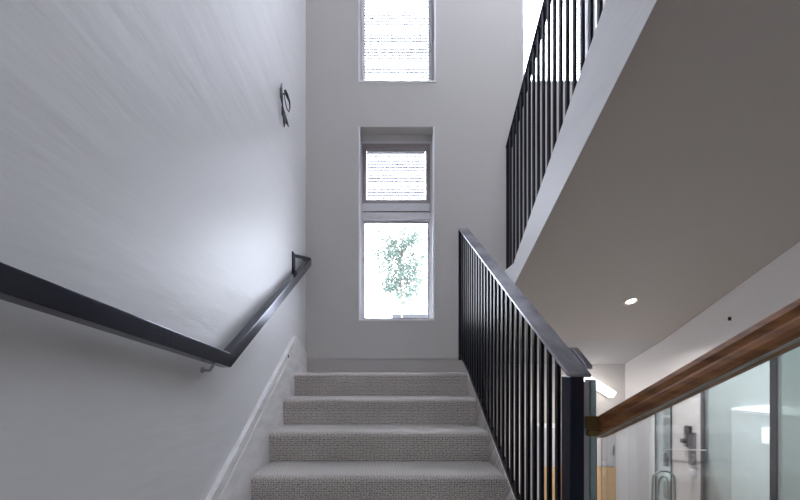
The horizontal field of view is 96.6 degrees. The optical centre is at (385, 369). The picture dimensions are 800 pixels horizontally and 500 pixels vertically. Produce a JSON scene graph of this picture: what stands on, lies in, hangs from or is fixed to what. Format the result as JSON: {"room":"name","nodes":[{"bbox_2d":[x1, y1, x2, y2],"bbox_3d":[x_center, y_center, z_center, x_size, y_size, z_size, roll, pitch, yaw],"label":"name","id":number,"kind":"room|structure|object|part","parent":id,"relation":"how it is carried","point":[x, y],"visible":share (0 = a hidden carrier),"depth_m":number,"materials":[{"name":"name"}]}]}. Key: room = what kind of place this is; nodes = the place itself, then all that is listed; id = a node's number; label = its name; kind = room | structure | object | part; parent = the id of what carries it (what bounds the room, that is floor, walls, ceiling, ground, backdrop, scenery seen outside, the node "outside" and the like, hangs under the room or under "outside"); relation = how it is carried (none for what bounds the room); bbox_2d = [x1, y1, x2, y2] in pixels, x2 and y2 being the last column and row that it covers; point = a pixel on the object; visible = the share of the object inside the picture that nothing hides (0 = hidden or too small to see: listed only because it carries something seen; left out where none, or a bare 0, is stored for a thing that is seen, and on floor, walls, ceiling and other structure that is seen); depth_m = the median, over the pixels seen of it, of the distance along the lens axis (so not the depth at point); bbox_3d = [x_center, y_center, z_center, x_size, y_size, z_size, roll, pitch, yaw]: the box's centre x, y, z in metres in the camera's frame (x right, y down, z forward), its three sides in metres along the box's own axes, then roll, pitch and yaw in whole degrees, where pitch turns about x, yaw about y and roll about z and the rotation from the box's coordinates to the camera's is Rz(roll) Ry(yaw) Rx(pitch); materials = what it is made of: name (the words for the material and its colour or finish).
{"room":"stairwell","nodes":[
{"label":"stairwell","id":0,"kind":"room"},
{"bbox_2d":[0,0,305,499],"bbox_3d":[-0.763,-1.500,-0.445,0.150,6.800,7.510,0,0,0],"label":"wall","id":1,"kind":"structure","parent":0,"point":[151,170],"depth_m":1.01,"materials":[{"name":"white paint"}]},
{"bbox_2d":[0,251,310,372],"bbox_3d":[-0.654,-0.461,1.607,0.068,0.946,2.715,0,0,0],"label":"wall handrail","id":2,"kind":"object","parent":1,"relation":"attached to","point":[19,287],"visible":1,"depth_m":0.85,"materials":[{"name":"grey metal"}]},
{"bbox_3d":[-0.681,-0.784,2.635,0.014,0.168,0.070,0,0,0],"label":"wall plate","id":3,"kind":"part","parent":2,"relation":"part of","materials":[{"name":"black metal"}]},
{"bbox_2d":[205,335,307,499],"bbox_3d":[-0.675,0.304,2.130,0.032,1.132,1.860,0,0,0],"label":"baseboard","id":4,"kind":"structure","parent":1,"relation":"attached to","point":[250,453],"depth_m":1.90,"materials":[{"name":"paint"}]},
{"bbox_2d":[280,83,290,126],"bbox_3d":[-0.668,-1.720,2.345,0.047,0.290,0.175,0,0,0],"label":"wall ornament","id":5,"kind":"object","parent":1,"relation":"attached to","point":[285,121],"visible":1,"depth_m":2.31,"materials":[{"name":"grey metal"}]},
{"bbox_3d":[-0.668,-1.764,2.291,0.024,0.201,0.066,0,0,-8],"label":"stem","id":6,"kind":"part","parent":5,"relation":"part of","materials":[{"name":"grey metal"}]},
{"bbox_2d":[306,0,605,357],"bbox_3d":[0.904,-1.500,3.185,3.184,6.800,0.250,0,0,0],"label":"wall","id":7,"kind":"structure","parent":0,"point":[470,107],"depth_m":3.06,"materials":[{"name":"grey paint"}]},
{"bbox_2d":[307,358,467,371],"bbox_3d":[0.092,-0.041,3.050,1.533,0.121,0.020,0,0,0],"label":"baseboard","id":8,"kind":"structure","parent":7,"relation":"attached to","point":[313,364],"depth_m":3.04,"materials":[{"name":"grey paint"}]},
{"bbox_2d":[359,127,433,320],"bbox_3d":[0.090,-1.256,3.148,0.651,1.665,0.184,0,0,0],"label":"window","id":9,"kind":"structure","parent":7,"relation":"in","point":[370,211],"depth_m":3.15,"materials":[{"name":"white paint"}]},
{"bbox_2d":[367,151,424,199],"bbox_3d":[0.090,-1.757,3.225,0.529,0.490,0.024,0,0,0],"label":"blind","id":10,"kind":"object","parent":9,"relation":"attached to","point":[374,178],"visible":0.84,"depth_m":3.22,"materials":[{"name":"white paint"}]},
{"bbox_3d":[-0.104,-1.752,3.225,0.002,0.460,0.002,0,0,0],"label":"cord","id":11,"kind":"part","parent":10,"relation":"part of","materials":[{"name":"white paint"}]},
{"bbox_3d":[0.090,-1.990,3.225,0.529,0.025,0.024,0,0,0],"label":"head rail","id":12,"kind":"part","parent":10,"relation":"part of","materials":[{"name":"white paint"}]},
{"bbox_3d":[0.285,-1.752,3.225,0.002,0.460,0.002,0,0,0],"label":"cord","id":13,"kind":"part","parent":10,"relation":"part of","materials":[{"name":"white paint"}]},
{"bbox_3d":[0.090,-1.742,3.183,0.601,0.532,0.055,0,0,0],"label":"sash","id":14,"kind":"part","parent":9,"relation":"part of","materials":[{"name":"grey paint"}]},
{"bbox_3d":[0.090,-0.428,3.108,0.651,0.008,0.104,0,0,0],"label":"sill","id":15,"kind":"part","parent":9,"relation":"part of","materials":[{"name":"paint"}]},
{"bbox_2d":[358,0,435,82],"bbox_3d":[0.095,-3.385,3.148,0.668,1.831,0.184,0,0,0],"label":"window","id":16,"kind":"structure","parent":7,"relation":"in","point":[361,3],"depth_m":3.13,"materials":[{"name":"white paint"}]},
{"bbox_2d":[365,0,427,78],"bbox_3d":[0.095,-3.368,3.225,0.570,1.745,0.024,0,0,0],"label":"blind","id":17,"kind":"object","parent":16,"relation":"attached to","point":[366,16],"visible":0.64,"depth_m":3.23,"materials":[{"name":"white fabric"}]},
{"bbox_3d":[0.095,-2.473,3.103,0.668,0.008,0.094,0,0,0],"label":"sill","id":18,"kind":"part","parent":16,"relation":"part of","materials":[{"name":"paint"}]},
{"bbox_2d":[522,0,596,82],"bbox_3d":[1.495,-3.385,3.148,0.648,1.831,0.184,0,0,0],"label":"window","id":19,"kind":"structure","parent":7,"relation":"in","point":[578,1],"depth_m":3.15,"materials":[{"name":"white paint"}]},
{"bbox_3d":[1.495,-2.473,3.103,0.648,0.008,0.094,0,0,0],"label":"sill","id":20,"kind":"part","parent":19,"relation":"part of","materials":[{"name":"paint"}]},
{"bbox_2d":[524,0,579,78],"bbox_3d":[1.495,-3.368,3.225,0.550,1.745,0.024,0,0,0],"label":"blind","id":21,"kind":"object","parent":19,"relation":"attached to","point":[528,3],"visible":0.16,"depth_m":3.22,"materials":[{"name":"white fabric"}]},
{"bbox_3d":[1.290,-3.362,3.225,0.002,1.715,0.002,0,0,0],"label":"cord","id":22,"kind":"part","parent":21,"relation":"part of","materials":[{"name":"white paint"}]},
{"bbox_3d":[1.495,-3.369,3.190,0.556,1.761,0.004,0,0,0],"label":"pane","id":23,"kind":"part","parent":19,"relation":"part of","materials":[{"name":"clear glass"}]},
{"bbox_2d":[487,364,624,499],"bbox_3d":[1.598,0.775,3.600,1.796,2.250,0.120,0,0,0],"label":"wall","id":24,"kind":"structure","parent":0,"point":[612,376],"depth_m":3.54,"materials":[{"name":"grey paint"}]},
{"bbox_2d":[584,377,615,397],"bbox_3d":[2.042,0.133,3.498,0.424,0.299,0.085,0,0,0],"label":"strip light","id":25,"kind":"object","parent":24,"relation":"attached to","point":[601,388],"visible":0.47,"depth_m":3.46,"materials":[{"name":"white plastic"}]},
{"bbox_2d":[493,341,660,363],"bbox_3d":[1.619,-0.230,3.300,1.515,0.340,0.480,0,0,0],"label":"ceiling","id":26,"kind":"structure","parent":0,"point":[596,352],"depth_m":3.24,"materials":[{"name":"grey paint"}]},
{"bbox_2d":[625,242,799,399],"bbox_3d":[2.436,-1.500,-0.270,0.120,6.800,7.860,0,0,0],"label":"wall","id":27,"kind":"structure","parent":0,"point":[776,285],"depth_m":2.51,"materials":[{"name":"white paint"}]},
{"bbox_2d":[493,0,799,340],"bbox_3d":[1.617,-1.292,-0.470,1.513,2.084,7.056,0,0,0],"label":"ceiling","id":28,"kind":"structure","parent":27,"relation":"attached to","point":[671,179],"depth_m":1.67,"materials":[{"name":"white paint"}]},
{"bbox_2d":[506,0,602,268],"bbox_3d":[0.882,-1.778,1.655,0.047,2.114,1.810,0,0,0],"label":"balustrade","id":29,"kind":"object","parent":28,"relation":"on","point":[545,13],"visible":0.84,"depth_m":2.03,"materials":[{"name":"grey metal"}]},
{"bbox_3d":[0.872,-1.161,2.553,0.018,0.878,0.015,0,0,0],"label":"post","id":30,"kind":"part","parent":29,"relation":"part of","materials":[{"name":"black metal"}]},
{"bbox_3d":[0.882,-2.215,1.655,0.047,1.241,1.810,0,0,0],"label":"handrail","id":31,"kind":"part","parent":29,"relation":"part of","materials":[{"name":"grey metal"}]},
{"bbox_2d":[623,297,638,305],"bbox_3d":[1.755,-0.492,2.549,0.100,0.047,0.092,0,0,0],"label":"recessed light","id":32,"kind":"object","parent":28,"relation":"attached to","point":[630,301],"visible":1,"depth_m":2.55,"materials":[{"name":"beige"}]},
{"bbox_3d":[1.755,-0.493,2.550,0.066,0.028,0.059,0,0,0],"label":"bulb","id":33,"kind":"part","parent":32,"relation":"part of","materials":[{"name":"white"}]},
{"bbox_2d":[709,361,769,499],"bbox_3d":[3.650,0.450,2.600,0.100,2.900,3.400,0,0,0],"label":"wall","id":34,"kind":"structure","parent":0,"point":[751,387],"depth_m":3.75,"materials":[{"name":"grey paint"}]},
{"bbox_2d":[731,405,769,412],"bbox_3d":[3.570,0.367,3.277,0.060,0.075,0.755,0,0,0],"label":"light panel","id":35,"kind":"object","parent":34,"relation":"attached to","point":[759,408],"visible":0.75,"depth_m":3.40,"materials":[{"name":"white plastic"}]},
{"bbox_2d":[732,411,769,499],"bbox_3d":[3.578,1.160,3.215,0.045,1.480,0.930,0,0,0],"label":"door","id":36,"kind":"structure","parent":34,"relation":"in","point":[750,456],"depth_m":3.49,"materials":[{"name":"white laminate"}]},
{"bbox_3d":[3.562,0.618,3.320,0.015,0.145,0.100,0,0,0],"label":"lit panel","id":37,"kind":"part","parent":36,"relation":"part of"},
{"bbox_3d":[0.844,0.995,-1.240,3.064,0.250,5.520,0,0,0],"label":"floor","id":38,"kind":"structure","parent":0,"visible":0},
{"bbox_2d":[251,371,514,499],"bbox_3d":[-0.044,0.954,2.240,1.284,1.892,1.639,0,0,0],"label":"carpeted staircase","id":39,"kind":"structure","parent":38,"relation":"on","point":[343,435],"depth_m":2.06,"materials":[{"name":"carpet"}]},
{"bbox_2d":[458,228,591,499],"bbox_3d":[0.636,-0.142,2.015,0.103,2.030,1.770,0,0,0],"label":"balustrade","id":40,"kind":"object","parent":38,"relation":"on","point":[477,268],"visible":1,"depth_m":1.64,"materials":[{"name":"black metal"}]},
{"bbox_3d":[0.611,-0.608,2.893,0.042,1.056,0.015,0,0,0],"label":"post","id":41,"kind":"part","parent":40,"relation":"part of","materials":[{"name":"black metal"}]},
{"bbox_3d":[0.610,0.369,2.045,0.021,1.008,1.710,0,0,0],"label":"rail","id":42,"kind":"part","parent":40,"relation":"part of","materials":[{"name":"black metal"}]},
{"bbox_3d":[0.627,-0.566,2.026,0.075,1.182,1.748,0,0,0],"label":"handrail","id":43,"kind":"part","parent":40,"relation":"part of","materials":[{"name":"black metal"}]},
{"bbox_3d":[0.608,0.445,1.160,0.045,0.850,0.060,0,0,0],"label":"newel post","id":44,"kind":"part","parent":40,"relation":"part of","materials":[{"name":"black metal"}]},
{"bbox_2d":[584,298,799,499],"bbox_3d":[0.700,0.413,0.741,0.104,1.415,0.982,0,0,0],"label":"glass balustrade","id":45,"kind":"object","parent":38,"relation":"on","point":[654,445],"visible":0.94,"depth_m":0.90,"materials":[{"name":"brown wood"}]},
{"bbox_3d":[0.679,0.576,1.183,0.018,1.088,0.035,0,0,0],"label":"glass post","id":46,"kind":"part","parent":45,"relation":"part of","materials":[{"name":"teal"}]},
{"bbox_3d":[0.721,-0.032,0.730,0.062,0.525,0.960,0,0,0],"label":"handrail","id":47,"kind":"part","parent":45,"relation":"part of","materials":[{"name":"brown wood"}]},
{"bbox_3d":[2.460,1.520,2.350,3.680,0.960,3.900,0,0,0],"label":"floor","id":48,"kind":"structure","parent":0,"visible":0},
{"bbox_2d":[537,423,600,499],"bbox_3d":[1.788,1.215,3.401,0.675,1.370,0.273,0,0,0],"label":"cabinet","id":49,"kind":"object","parent":48,"relation":"on","point":[545,424],"visible":0.1,"depth_m":3.28,"materials":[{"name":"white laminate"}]},
{"bbox_3d":[1.788,0.713,3.289,0.665,0.355,0.018,0,0,0],"label":"door","id":50,"kind":"part","parent":49,"relation":"part of","materials":[{"name":"grey"}]},
{"bbox_3d":[1.788,1.387,3.289,0.665,0.985,0.018,0,0,0],"label":"door","id":51,"kind":"part","parent":49,"relation":"part of","materials":[{"name":"brown wood"}]},
{"bbox_2d":[701,346,799,499],"bbox_3d":[2.391,0.531,2.035,0.030,2.738,2.230,0,0,0],"label":"glass wall","id":52,"kind":"structure","parent":48,"relation":"on","point":[785,368],"depth_m":2.12,"materials":[{"name":"grey"}]},
{"bbox_3d":[2.384,0.696,1.907,0.008,2.407,0.513,0,0,0],"label":"glass panel","id":53,"kind":"part","parent":52,"relation":"part of","materials":[{"name":"clear glass"}]},
{"bbox_3d":[0.000,2.100,31.950,60.000,0.200,56.100,0,0,0],"label":"ground","id":54,"kind":"structure","parent":0,"visible":0},
{"bbox_2d":[365,224,426,317],"bbox_3d":[0.273,-0.514,7.020,1.796,5.029,1.217,0,0,12],"label":"tree","id":55,"kind":"object","parent":54,"relation":"on","point":[401,268],"visible":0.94,"depth_m":6.91,"materials":[{"name":"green plant"}]},
{"bbox_2d":[395,278,422,313],"bbox_3d":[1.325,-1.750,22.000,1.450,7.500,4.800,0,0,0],"label":"house","id":56,"kind":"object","parent":54,"relation":"on","point":[405,310],"visible":0.16,"depth_m":20.00,"materials":[{"name":"white"}]},
{"bbox_2d":[393,314,426,317],"bbox_3d":[1.575,0.370,8.100,2.850,3.260,0.200,0,0,0],"label":"wall","id":57,"kind":"structure","parent":54,"relation":"on","point":[394,315],"depth_m":8.00,"materials":[{"name":"grey"}]}
]}

